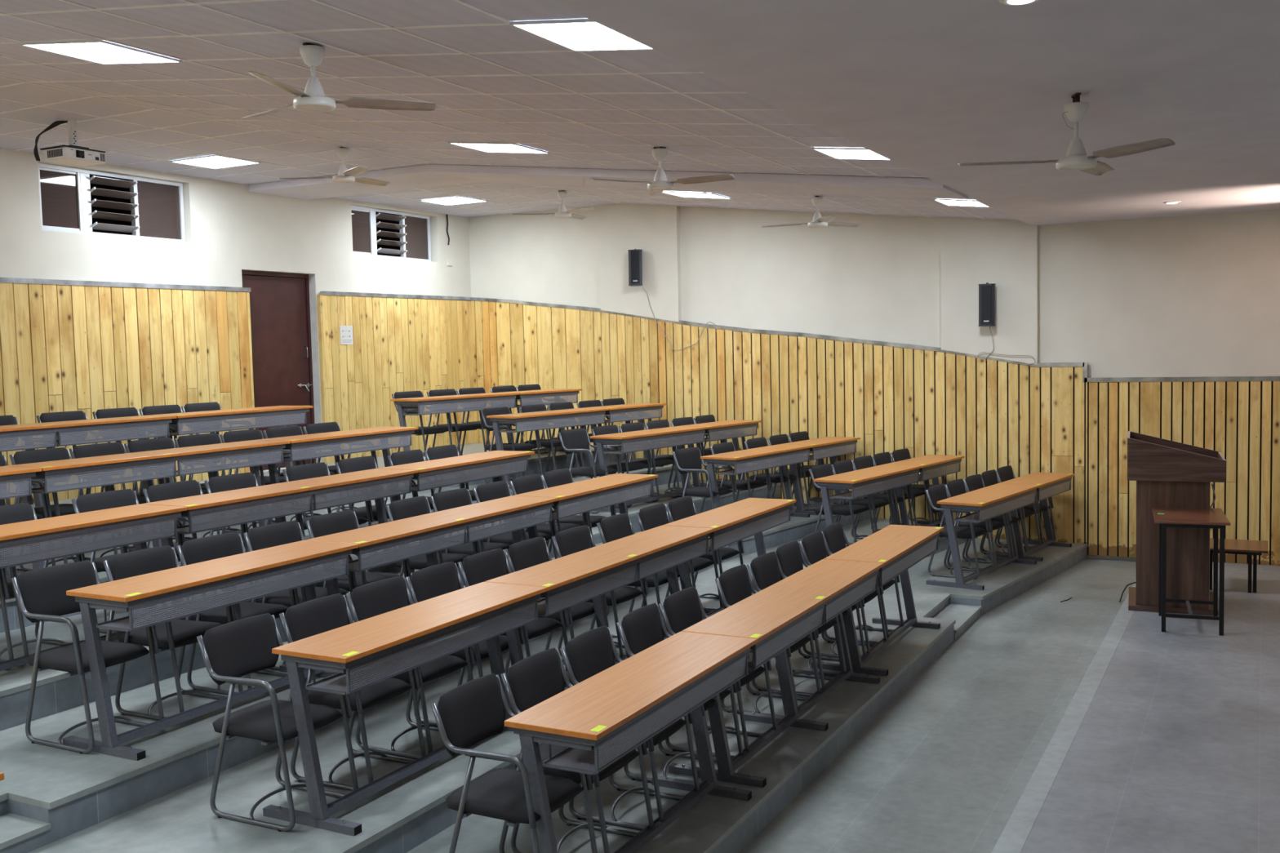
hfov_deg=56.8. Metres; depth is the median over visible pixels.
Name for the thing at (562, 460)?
floor
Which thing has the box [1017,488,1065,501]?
shelf
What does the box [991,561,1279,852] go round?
floor
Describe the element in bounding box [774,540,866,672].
chair
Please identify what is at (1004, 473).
chair
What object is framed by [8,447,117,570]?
chair
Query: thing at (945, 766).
floor
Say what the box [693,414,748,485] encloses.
chair
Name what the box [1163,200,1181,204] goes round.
recessed light
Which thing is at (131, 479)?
shelf
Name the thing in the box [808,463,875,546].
chair
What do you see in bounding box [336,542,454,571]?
shelf
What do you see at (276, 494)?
desk
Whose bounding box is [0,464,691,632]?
floor
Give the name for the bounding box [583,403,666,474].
desk
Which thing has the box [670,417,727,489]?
chair
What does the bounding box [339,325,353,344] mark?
notice
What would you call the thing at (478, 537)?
shelf
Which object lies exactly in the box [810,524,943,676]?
desk
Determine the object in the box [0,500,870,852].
floor
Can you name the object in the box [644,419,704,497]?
chair
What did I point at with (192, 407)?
chair
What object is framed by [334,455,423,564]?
chair
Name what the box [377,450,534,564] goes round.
desk
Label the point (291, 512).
shelf
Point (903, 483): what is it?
shelf
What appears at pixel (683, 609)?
chair
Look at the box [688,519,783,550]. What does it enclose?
shelf
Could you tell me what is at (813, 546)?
chair
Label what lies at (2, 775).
desk
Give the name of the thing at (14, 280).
trim
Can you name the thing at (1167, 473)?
lectern
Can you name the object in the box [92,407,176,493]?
chair
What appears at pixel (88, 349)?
wall
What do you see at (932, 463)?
desk
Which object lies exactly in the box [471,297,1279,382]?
trim
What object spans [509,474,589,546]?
chair
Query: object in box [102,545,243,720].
chair
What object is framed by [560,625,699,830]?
chair
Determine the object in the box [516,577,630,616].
shelf
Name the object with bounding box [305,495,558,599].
desk
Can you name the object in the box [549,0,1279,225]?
ceiling
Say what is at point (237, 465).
shelf
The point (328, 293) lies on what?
trim
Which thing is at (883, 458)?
chair
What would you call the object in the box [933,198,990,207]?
ceiling light
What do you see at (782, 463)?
shelf
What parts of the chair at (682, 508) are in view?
backrest, armrest, sled frame, seat, sled frame, armrest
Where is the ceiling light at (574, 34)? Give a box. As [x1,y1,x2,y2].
[509,18,652,51]
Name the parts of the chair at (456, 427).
armrest, backrest, sled frame, seat, armrest, sled frame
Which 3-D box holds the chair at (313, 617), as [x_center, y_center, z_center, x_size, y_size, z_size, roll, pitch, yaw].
[-1.404,1.288,5.809,0.529,0.842,0.460,1,4,27]
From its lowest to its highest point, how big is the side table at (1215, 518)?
0.896 m
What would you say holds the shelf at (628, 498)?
attached to the desk at (617, 484)
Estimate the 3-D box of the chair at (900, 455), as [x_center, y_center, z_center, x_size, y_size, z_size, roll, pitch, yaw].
[3.158,0.689,13.373,0.529,0.842,0.460,2,5,38]
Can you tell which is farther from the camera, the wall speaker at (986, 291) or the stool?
the wall speaker at (986, 291)
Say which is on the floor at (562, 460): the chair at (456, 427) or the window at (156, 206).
the chair at (456, 427)
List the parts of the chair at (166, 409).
armrest, backrest, sled frame, sled frame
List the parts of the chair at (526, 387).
backrest, sled frame, sled frame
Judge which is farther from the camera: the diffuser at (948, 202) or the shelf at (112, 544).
the diffuser at (948, 202)
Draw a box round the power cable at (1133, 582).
[1119,582,1136,602]
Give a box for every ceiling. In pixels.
[0,0,1018,220]
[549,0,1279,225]
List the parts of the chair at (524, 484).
backrest, armrest, seat, armrest, sled frame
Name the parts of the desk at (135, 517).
foot rail, modesty panel, frame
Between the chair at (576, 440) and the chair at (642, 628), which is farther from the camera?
the chair at (576, 440)
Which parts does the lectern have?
plate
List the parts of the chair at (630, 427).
backrest, armrest, sled frame, seat, sled frame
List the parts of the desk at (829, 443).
foot rail, frame, modesty panel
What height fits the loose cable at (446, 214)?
0.413 m
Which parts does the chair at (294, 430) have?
backrest, armrest, sled frame, seat, armrest, sled frame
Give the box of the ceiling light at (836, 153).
[812,146,889,159]
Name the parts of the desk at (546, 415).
frame, modesty panel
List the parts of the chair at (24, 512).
armrest, sled frame, seat, backrest, sled frame, armrest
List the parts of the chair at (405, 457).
backrest, armrest, sled frame, seat, armrest, sled frame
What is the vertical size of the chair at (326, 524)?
0.842 m
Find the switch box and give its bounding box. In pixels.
[447,258,452,266]
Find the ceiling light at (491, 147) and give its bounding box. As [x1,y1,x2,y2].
[448,141,550,153]
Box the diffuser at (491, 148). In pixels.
[455,143,543,152]
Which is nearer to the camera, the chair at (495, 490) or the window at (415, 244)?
the chair at (495, 490)
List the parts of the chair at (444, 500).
backrest, armrest, sled frame, armrest, seat, sled frame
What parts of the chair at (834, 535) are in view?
backrest, armrest, sled frame, armrest, sled frame, seat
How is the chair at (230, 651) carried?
on the floor at (406, 814)
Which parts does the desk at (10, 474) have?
modesty panel, frame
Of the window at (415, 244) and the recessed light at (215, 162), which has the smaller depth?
the recessed light at (215, 162)
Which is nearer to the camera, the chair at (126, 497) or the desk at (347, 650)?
the desk at (347, 650)
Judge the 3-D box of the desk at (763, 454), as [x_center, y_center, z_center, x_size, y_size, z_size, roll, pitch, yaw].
[1.206,0.642,12.471,0.545,0.783,1.596,1,5,36]
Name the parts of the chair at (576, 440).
backrest, armrest, sled frame, seat, armrest, sled frame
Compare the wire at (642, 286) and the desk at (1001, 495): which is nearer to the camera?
the desk at (1001, 495)
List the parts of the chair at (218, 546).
armrest, backrest, sled frame, seat, armrest, sled frame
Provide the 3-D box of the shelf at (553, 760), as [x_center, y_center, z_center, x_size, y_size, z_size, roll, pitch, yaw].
[0.070,1.269,5.215,0.228,0.006,1.485,1,4,28]
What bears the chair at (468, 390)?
on the floor at (562, 460)
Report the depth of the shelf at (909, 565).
8.40 m
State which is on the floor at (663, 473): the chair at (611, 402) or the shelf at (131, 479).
the chair at (611, 402)
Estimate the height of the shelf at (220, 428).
0.006 m
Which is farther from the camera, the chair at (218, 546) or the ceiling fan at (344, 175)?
the ceiling fan at (344, 175)
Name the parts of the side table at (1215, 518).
leg, leg, frame, leg, leg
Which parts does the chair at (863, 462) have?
backrest, armrest, sled frame, seat, armrest, sled frame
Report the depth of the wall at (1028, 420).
13.51 m
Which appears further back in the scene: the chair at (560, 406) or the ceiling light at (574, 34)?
the chair at (560, 406)
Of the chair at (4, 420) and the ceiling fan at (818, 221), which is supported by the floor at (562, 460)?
the chair at (4, 420)
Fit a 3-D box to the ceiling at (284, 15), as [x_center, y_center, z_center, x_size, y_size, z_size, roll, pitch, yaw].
[-2.421,-2.133,8.309,7.530,0.684,14.500,1,4,28]
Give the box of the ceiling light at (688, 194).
[662,191,731,199]
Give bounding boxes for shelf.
[0,533,167,565]
[31,475,164,493]
[52,435,148,445]
[102,571,338,631]
[164,461,265,475]
[168,508,306,532]
[169,422,299,434]
[280,444,401,460]
[299,491,397,509]
[308,616,523,693]
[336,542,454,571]
[397,470,519,491]
[453,520,543,541]
[500,422,591,431]
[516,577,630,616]
[537,493,638,518]
[546,672,736,773]
[607,440,689,453]
[608,551,699,577]
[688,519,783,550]
[694,434,752,440]
[717,459,805,475]
[733,622,817,670]
[799,451,846,460]
[807,587,871,622]
[831,480,908,497]
[866,549,933,586]
[906,471,951,480]
[956,500,1031,522]
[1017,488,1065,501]
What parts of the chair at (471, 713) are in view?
backrest, armrest, sled frame, seat, armrest, sled frame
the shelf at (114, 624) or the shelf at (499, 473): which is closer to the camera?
the shelf at (114, 624)
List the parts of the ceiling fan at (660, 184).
blade, blade, motor, blade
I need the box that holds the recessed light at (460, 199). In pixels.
[419,195,487,204]
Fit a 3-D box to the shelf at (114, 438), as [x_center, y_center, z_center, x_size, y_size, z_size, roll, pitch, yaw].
[-4.356,0.114,9.662,0.228,0.006,1.040,1,4,28]
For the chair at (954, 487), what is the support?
on the floor at (795, 757)
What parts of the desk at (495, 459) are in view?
frame, modesty panel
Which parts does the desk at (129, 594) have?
frame, foot rail, modesty panel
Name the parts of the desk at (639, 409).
frame, modesty panel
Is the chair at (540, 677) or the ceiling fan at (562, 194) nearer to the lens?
the chair at (540, 677)
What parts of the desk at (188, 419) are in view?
frame, modesty panel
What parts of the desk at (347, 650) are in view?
frame, foot rail, modesty panel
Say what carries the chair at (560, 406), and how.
on the floor at (663, 473)
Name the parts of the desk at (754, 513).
foot rail, modesty panel, frame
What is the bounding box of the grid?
[0,0,1013,218]
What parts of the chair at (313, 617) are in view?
backrest, armrest, sled frame, seat, armrest, sled frame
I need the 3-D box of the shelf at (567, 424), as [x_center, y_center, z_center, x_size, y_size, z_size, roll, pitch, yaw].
[-0.958,0.005,13.187,0.228,0.006,1.520,1,5,36]
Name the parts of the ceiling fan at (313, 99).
blade, blade, motor, blade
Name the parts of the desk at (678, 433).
foot rail, frame, modesty panel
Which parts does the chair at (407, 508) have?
backrest, armrest, sled frame, seat, armrest, sled frame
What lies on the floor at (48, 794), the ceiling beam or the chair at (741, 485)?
the chair at (741, 485)
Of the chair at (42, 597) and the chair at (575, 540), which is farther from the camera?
the chair at (575, 540)
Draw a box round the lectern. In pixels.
[1127,431,1226,615]
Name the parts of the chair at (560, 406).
backrest, sled frame, seat, sled frame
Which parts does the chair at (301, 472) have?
armrest, backrest, seat, armrest, sled frame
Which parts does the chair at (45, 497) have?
backrest, armrest, sled frame, seat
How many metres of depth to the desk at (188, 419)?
10.76 m
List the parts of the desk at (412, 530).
modesty panel, frame, modesty panel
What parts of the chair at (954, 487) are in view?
backrest, armrest, sled frame, seat, armrest, sled frame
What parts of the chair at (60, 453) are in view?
armrest, backrest, sled frame, seat, armrest, sled frame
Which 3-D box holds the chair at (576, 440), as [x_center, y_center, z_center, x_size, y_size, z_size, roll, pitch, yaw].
[-0.507,0.455,12.350,0.529,0.842,0.460,1,5,36]
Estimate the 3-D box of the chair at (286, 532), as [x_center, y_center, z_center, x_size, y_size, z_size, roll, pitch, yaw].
[-2.054,1.030,7.236,0.529,0.842,0.460,1,4,28]
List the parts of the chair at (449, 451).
backrest, armrest, seat, armrest, sled frame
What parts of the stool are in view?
leg, seat frame, seat, leg, leg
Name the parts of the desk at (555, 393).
foot rail, frame, modesty panel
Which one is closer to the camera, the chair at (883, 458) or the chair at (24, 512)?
the chair at (24, 512)
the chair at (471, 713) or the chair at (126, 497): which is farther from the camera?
the chair at (126, 497)
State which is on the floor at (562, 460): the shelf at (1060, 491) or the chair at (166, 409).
the chair at (166, 409)
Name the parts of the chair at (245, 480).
armrest, backrest, seat, sled frame, armrest, sled frame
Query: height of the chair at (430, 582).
0.842 m
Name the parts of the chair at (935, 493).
backrest, armrest, sled frame, seat, armrest, sled frame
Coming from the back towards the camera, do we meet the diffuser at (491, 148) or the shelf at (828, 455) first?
the shelf at (828, 455)
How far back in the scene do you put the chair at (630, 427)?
13.15 m
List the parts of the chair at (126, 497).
armrest, backrest, sled frame, seat, armrest, sled frame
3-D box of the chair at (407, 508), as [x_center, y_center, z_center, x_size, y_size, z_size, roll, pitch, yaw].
[-1.447,0.940,8.387,0.529,0.842,0.460,1,4,27]
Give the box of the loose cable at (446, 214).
[446,213,449,244]
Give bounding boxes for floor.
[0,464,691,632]
[0,480,780,730]
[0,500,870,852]
[1,443,628,559]
[28,518,976,852]
[406,537,1088,852]
[738,558,1136,852]
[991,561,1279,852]
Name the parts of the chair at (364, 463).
armrest, backrest, sled frame, seat, armrest, sled frame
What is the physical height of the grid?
0.591 m
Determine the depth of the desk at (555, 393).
14.33 m
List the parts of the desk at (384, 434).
frame, modesty panel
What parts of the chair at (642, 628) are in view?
sled frame, backrest, armrest, seat, armrest, sled frame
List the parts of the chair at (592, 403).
backrest, armrest, sled frame, sled frame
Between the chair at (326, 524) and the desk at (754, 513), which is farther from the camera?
the desk at (754, 513)
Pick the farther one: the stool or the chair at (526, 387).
the chair at (526, 387)
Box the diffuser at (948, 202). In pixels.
[937,200,986,206]
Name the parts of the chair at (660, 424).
backrest, armrest, seat, sled frame, armrest, sled frame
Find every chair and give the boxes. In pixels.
[0,415,54,505]
[0,453,55,573]
[0,502,84,666]
[0,553,13,670]
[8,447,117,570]
[11,560,164,754]
[35,410,125,495]
[69,441,164,559]
[71,488,189,633]
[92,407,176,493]
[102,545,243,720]
[124,437,220,548]
[138,404,218,481]
[142,480,253,601]
[173,432,260,539]
[176,532,304,694]
[181,401,253,480]
[196,613,358,831]
[204,471,305,594]
[219,428,306,530]
[243,520,356,670]
[262,425,345,523]
[279,593,426,791]
[282,462,377,572]
[302,422,377,515]
[305,510,411,593]
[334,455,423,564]
[345,576,475,759]
[385,495,479,576]
[387,448,466,549]
[391,391,452,461]
[405,561,524,724]
[423,444,501,536]
[426,388,486,455]
[429,488,514,555]
[430,673,597,852]
[456,386,513,455]
[457,548,570,682]
[472,480,557,559]
[480,406,542,483]
[489,385,546,453]
[500,648,653,852]
[504,536,607,684]
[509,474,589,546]
[515,384,568,453]
[519,404,578,477]
[541,468,616,553]
[547,401,601,471]
[551,524,648,657]
[558,428,622,513]
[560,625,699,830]
[576,400,632,466]
[591,424,654,506]
[596,512,682,637]
[600,398,654,462]
[616,603,742,782]
[618,422,679,502]
[635,503,722,622]
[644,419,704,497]
[658,586,777,758]
[665,496,744,610]
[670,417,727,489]
[672,447,737,513]
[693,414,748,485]
[710,441,771,502]
[715,564,821,716]
[744,437,804,517]
[746,551,846,697]
[767,434,822,511]
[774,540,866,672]
[787,431,842,504]
[798,530,887,657]
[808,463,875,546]
[821,521,903,644]
[831,459,893,544]
[852,455,913,537]
[871,452,931,529]
[889,448,946,526]
[925,484,994,579]
[945,478,1011,571]
[963,474,1027,563]
[981,469,1041,554]
[995,465,1056,548]
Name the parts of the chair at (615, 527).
backrest, armrest, armrest, sled frame, seat, sled frame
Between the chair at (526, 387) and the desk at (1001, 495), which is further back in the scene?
the chair at (526, 387)
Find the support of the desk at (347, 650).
on the floor at (406, 814)
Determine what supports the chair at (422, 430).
on the floor at (562, 460)
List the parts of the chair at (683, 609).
backrest, armrest, sled frame, armrest, sled frame, seat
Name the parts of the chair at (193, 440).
armrest, backrest, seat, sled frame, sled frame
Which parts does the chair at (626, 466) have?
backrest, armrest, sled frame, seat, armrest, sled frame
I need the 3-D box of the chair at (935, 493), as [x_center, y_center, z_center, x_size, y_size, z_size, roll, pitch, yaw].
[3.057,0.996,11.319,0.529,0.842,0.460,1,5,36]
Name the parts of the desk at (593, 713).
frame, foot rail, modesty panel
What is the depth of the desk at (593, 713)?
5.04 m
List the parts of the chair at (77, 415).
armrest, backrest, sled frame, armrest, sled frame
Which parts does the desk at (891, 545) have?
foot rail, modesty panel, frame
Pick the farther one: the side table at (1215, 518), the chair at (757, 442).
the chair at (757, 442)
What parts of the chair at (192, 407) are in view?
armrest, backrest, sled frame, sled frame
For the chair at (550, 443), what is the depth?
13.57 m
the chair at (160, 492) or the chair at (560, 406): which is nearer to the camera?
the chair at (160, 492)
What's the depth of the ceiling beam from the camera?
11.17 m
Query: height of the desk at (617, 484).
0.783 m
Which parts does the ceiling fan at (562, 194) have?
blade, motor, blade, blade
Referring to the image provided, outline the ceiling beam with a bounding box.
[248,164,968,199]
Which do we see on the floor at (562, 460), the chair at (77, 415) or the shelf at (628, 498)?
the chair at (77, 415)
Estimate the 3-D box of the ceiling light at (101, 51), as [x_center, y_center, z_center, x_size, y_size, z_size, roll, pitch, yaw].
[-2.921,-2.031,6.427,0.637,0.085,0.520,1,4,28]
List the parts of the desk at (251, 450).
modesty panel, frame, modesty panel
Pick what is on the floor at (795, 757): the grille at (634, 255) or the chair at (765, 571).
the chair at (765, 571)
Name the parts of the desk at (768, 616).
modesty panel, foot rail, frame, modesty panel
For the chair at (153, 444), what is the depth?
9.29 m
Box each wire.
[642,286,715,350]
[976,326,1035,365]
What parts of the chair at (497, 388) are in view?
armrest, backrest, sled frame, sled frame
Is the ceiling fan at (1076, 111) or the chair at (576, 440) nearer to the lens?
the ceiling fan at (1076, 111)
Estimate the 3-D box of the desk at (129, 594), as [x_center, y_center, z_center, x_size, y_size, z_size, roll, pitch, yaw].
[-2.237,1.123,6.319,0.545,0.783,1.591,1,4,28]
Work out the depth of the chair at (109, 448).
8.86 m
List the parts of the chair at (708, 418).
backrest, sled frame, seat, armrest, sled frame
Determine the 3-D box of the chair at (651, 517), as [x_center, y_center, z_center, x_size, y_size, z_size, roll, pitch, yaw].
[0.301,1.038,9.035,0.529,0.842,0.460,1,4,29]
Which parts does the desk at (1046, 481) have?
foot rail, modesty panel, frame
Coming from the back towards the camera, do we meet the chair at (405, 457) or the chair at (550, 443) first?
the chair at (550, 443)
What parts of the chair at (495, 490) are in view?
backrest, armrest, seat, armrest, sled frame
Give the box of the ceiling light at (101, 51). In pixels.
[19,40,182,64]
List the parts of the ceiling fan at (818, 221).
blade, motor, blade, blade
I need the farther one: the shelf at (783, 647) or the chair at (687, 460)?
the chair at (687, 460)
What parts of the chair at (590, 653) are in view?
backrest, armrest, sled frame, armrest, seat, sled frame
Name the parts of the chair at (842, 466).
backrest, armrest, sled frame, seat, armrest, sled frame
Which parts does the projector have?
mount plate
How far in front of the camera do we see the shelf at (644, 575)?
7.80 m
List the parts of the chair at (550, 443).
backrest, armrest, sled frame, seat, armrest, sled frame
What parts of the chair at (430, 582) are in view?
backrest, armrest, sled frame, seat, sled frame, armrest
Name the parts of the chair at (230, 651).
armrest, backrest, sled frame, seat, armrest, sled frame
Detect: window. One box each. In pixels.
[37,163,185,242]
[351,204,431,261]
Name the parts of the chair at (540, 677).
backrest, armrest, sled frame, seat, armrest, sled frame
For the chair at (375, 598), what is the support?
on the floor at (406, 814)
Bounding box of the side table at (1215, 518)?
[1151,507,1230,635]
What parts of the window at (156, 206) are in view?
pane, pane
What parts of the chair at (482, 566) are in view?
backrest, armrest, sled frame, seat, armrest, sled frame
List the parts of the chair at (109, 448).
armrest, backrest, sled frame, seat, sled frame, armrest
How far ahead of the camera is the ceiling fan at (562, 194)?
13.81 m
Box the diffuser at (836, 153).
[817,149,888,159]
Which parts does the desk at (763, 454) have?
frame, modesty panel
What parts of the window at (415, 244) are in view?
pane, pane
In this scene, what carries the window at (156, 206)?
in the wall at (230, 229)
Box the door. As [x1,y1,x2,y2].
[241,270,323,470]
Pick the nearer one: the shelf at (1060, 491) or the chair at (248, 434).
the chair at (248, 434)
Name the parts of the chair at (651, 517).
backrest, armrest, sled frame, seat, armrest, sled frame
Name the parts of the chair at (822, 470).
backrest, armrest, sled frame, seat, armrest, sled frame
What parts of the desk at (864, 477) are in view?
frame, modesty panel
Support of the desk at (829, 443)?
on the floor at (48, 794)
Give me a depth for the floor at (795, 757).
6.83 m
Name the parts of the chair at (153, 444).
armrest, backrest, sled frame, seat, armrest, sled frame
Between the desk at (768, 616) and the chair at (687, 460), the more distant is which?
the chair at (687, 460)
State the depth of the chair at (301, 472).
9.08 m
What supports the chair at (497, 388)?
on the floor at (562, 460)
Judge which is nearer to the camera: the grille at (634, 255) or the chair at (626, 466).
the chair at (626, 466)
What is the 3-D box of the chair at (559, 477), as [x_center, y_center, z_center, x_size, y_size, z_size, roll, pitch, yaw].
[-0.508,0.802,10.167,0.529,0.842,0.460,1,4,28]
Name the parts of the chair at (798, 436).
backrest, armrest, seat, sled frame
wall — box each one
[0,147,471,500]
[0,282,475,505]
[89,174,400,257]
[471,203,1279,565]
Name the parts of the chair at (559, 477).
backrest, armrest, sled frame, seat, armrest, sled frame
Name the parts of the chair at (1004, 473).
backrest, armrest, sled frame, seat, armrest, sled frame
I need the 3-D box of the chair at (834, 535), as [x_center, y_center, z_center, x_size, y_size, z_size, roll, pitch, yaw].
[1.687,1.179,9.000,0.529,0.842,0.460,1,4,28]
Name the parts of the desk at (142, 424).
modesty panel, frame, modesty panel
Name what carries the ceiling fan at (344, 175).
hanging from the ceiling at (284, 15)
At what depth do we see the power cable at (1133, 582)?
10.86 m
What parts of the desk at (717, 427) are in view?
frame, modesty panel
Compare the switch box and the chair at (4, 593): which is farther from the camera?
the switch box
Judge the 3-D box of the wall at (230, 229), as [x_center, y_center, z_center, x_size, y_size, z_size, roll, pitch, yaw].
[-5.806,-0.331,10.235,0.220,4.375,14.900,1,4,28]
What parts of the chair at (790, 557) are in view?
backrest, armrest, sled frame, seat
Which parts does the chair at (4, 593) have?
armrest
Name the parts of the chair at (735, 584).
backrest, armrest, sled frame, seat, armrest, sled frame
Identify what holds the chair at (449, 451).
on the floor at (55, 692)
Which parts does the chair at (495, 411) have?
backrest, armrest, sled frame, seat, armrest, sled frame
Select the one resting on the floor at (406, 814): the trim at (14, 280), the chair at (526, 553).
the chair at (526, 553)
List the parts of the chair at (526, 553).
backrest, armrest, sled frame, sled frame, seat, armrest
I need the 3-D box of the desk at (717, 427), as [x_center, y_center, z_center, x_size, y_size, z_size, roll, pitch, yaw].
[0.905,0.349,13.921,0.545,0.783,1.146,1,5,36]
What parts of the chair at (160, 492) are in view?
armrest, backrest, seat, sled frame, armrest, sled frame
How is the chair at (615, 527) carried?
on the floor at (406, 814)
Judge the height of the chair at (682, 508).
0.842 m
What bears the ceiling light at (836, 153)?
attached to the ceiling at (284, 15)
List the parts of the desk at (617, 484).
frame, modesty panel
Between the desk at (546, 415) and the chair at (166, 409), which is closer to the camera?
the chair at (166, 409)
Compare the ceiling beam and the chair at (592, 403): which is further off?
the chair at (592, 403)
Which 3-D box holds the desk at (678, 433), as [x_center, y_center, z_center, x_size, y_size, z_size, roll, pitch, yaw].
[0.082,0.441,12.811,0.545,0.783,1.596,1,5,36]
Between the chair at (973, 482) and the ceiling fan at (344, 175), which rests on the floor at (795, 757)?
the chair at (973, 482)
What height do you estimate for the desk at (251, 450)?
0.783 m
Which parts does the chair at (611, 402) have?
backrest, sled frame, sled frame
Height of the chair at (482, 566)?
0.842 m
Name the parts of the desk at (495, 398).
frame, modesty panel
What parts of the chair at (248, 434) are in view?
backrest, armrest, sled frame, seat, armrest, sled frame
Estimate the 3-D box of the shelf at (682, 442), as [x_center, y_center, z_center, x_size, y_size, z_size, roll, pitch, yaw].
[0.171,0.220,12.727,0.228,0.006,1.520,1,5,36]
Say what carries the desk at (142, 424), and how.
on the floor at (562, 460)
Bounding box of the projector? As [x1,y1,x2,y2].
[33,118,105,167]
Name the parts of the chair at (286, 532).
sled frame, backrest, armrest, seat, armrest, sled frame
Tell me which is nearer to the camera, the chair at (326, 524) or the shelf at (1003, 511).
the chair at (326, 524)
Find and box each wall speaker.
[627,248,642,286]
[977,282,995,326]
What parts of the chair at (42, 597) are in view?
armrest, backrest, sled frame, seat, armrest, sled frame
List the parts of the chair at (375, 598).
backrest, armrest, sled frame, seat, sled frame, armrest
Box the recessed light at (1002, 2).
[999,0,1039,4]
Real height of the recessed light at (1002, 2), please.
0.012 m
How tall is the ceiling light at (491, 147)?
0.084 m
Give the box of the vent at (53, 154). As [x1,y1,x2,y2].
[47,148,105,161]
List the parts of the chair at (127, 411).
armrest, backrest, sled frame, armrest, sled frame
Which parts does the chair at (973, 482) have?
backrest, armrest, sled frame, seat, armrest, sled frame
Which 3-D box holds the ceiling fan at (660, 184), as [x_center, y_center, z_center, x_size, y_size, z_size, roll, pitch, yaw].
[0.139,-1.936,8.954,1.052,0.306,0.924,-2,4,-3]
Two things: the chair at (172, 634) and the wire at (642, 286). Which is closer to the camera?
the chair at (172, 634)
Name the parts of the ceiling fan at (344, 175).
blade, motor, blade, blade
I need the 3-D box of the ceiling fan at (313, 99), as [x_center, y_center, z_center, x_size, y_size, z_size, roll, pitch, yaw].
[-1.687,-1.701,5.819,0.924,0.306,1.052,2,5,39]
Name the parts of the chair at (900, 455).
backrest, armrest, seat, sled frame, sled frame, armrest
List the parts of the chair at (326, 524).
backrest, armrest, sled frame, seat, armrest, sled frame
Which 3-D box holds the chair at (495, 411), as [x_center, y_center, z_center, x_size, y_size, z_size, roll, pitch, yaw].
[-1.418,0.215,13.114,0.529,0.842,0.460,1,5,36]
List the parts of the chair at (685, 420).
backrest, armrest, sled frame, seat, sled frame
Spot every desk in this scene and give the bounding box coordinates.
[0,415,176,506]
[0,466,41,575]
[0,504,187,671]
[0,772,4,781]
[4,440,289,569]
[62,540,358,760]
[141,468,417,619]
[149,405,313,483]
[257,426,417,527]
[262,582,546,835]
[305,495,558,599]
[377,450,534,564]
[391,392,519,451]
[484,525,714,712]
[486,408,608,489]
[501,388,582,452]
[504,631,756,852]
[513,473,657,538]
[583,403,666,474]
[590,426,708,512]
[662,497,795,629]
[668,559,884,787]
[674,419,761,491]
[700,444,813,535]
[783,436,860,515]
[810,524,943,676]
[813,463,922,534]
[885,454,964,526]
[926,483,1039,590]
[989,471,1075,561]
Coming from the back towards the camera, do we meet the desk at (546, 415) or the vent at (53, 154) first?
the desk at (546, 415)
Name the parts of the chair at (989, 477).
backrest, sled frame, seat, armrest, sled frame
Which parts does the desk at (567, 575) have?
modesty panel, foot rail, frame, modesty panel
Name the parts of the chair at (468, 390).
backrest, seat, sled frame, sled frame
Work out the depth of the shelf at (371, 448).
10.20 m
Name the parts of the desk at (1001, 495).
frame, foot rail, modesty panel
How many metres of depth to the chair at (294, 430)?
10.55 m
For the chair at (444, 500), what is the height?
0.842 m
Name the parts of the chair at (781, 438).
backrest, armrest, sled frame, seat, sled frame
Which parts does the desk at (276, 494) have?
modesty panel, frame, foot rail, modesty panel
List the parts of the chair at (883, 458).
backrest, armrest, sled frame, seat, armrest, sled frame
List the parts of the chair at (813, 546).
backrest, armrest, sled frame, armrest, sled frame, seat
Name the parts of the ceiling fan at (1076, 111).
blade, motor, blade, blade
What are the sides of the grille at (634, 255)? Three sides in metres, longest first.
0.413 x 0.144 x 0.026 m
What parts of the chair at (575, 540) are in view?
backrest, armrest, sled frame, seat, armrest, sled frame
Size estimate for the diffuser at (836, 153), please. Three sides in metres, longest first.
0.496 x 0.391 x 0.008 m
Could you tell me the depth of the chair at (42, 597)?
5.88 m
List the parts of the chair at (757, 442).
backrest, armrest, sled frame, seat, armrest, sled frame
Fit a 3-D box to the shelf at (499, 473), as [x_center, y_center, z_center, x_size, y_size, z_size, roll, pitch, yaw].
[-1.463,0.444,9.873,0.228,0.006,1.540,1,4,28]
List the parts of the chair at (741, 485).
backrest, armrest, sled frame, seat, armrest, sled frame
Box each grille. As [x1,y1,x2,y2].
[630,250,639,283]
[981,285,991,324]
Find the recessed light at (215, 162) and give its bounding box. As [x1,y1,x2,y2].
[170,154,260,168]
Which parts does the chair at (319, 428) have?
backrest, armrest, sled frame, seat, sled frame, armrest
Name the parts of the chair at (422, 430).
armrest, backrest, sled frame, seat, armrest, sled frame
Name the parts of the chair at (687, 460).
backrest, armrest, sled frame, seat, armrest, sled frame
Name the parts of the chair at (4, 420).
sled frame, backrest, armrest, sled frame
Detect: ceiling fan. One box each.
[240,42,436,119]
[277,146,390,186]
[511,190,593,219]
[590,146,734,195]
[760,195,861,227]
[957,92,1175,175]
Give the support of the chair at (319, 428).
on the floor at (663, 473)
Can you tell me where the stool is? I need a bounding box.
[1209,537,1268,593]
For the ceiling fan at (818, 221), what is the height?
0.306 m
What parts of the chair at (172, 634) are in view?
armrest, backrest, sled frame, seat, armrest, sled frame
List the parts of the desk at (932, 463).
foot rail, frame, modesty panel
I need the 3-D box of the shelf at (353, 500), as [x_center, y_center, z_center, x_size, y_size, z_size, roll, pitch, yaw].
[-2.106,0.538,8.655,0.228,0.006,1.040,1,4,28]
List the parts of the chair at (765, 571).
backrest, armrest, sled frame, armrest, sled frame, seat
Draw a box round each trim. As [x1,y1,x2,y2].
[0,277,251,292]
[316,294,328,463]
[320,291,471,300]
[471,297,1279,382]

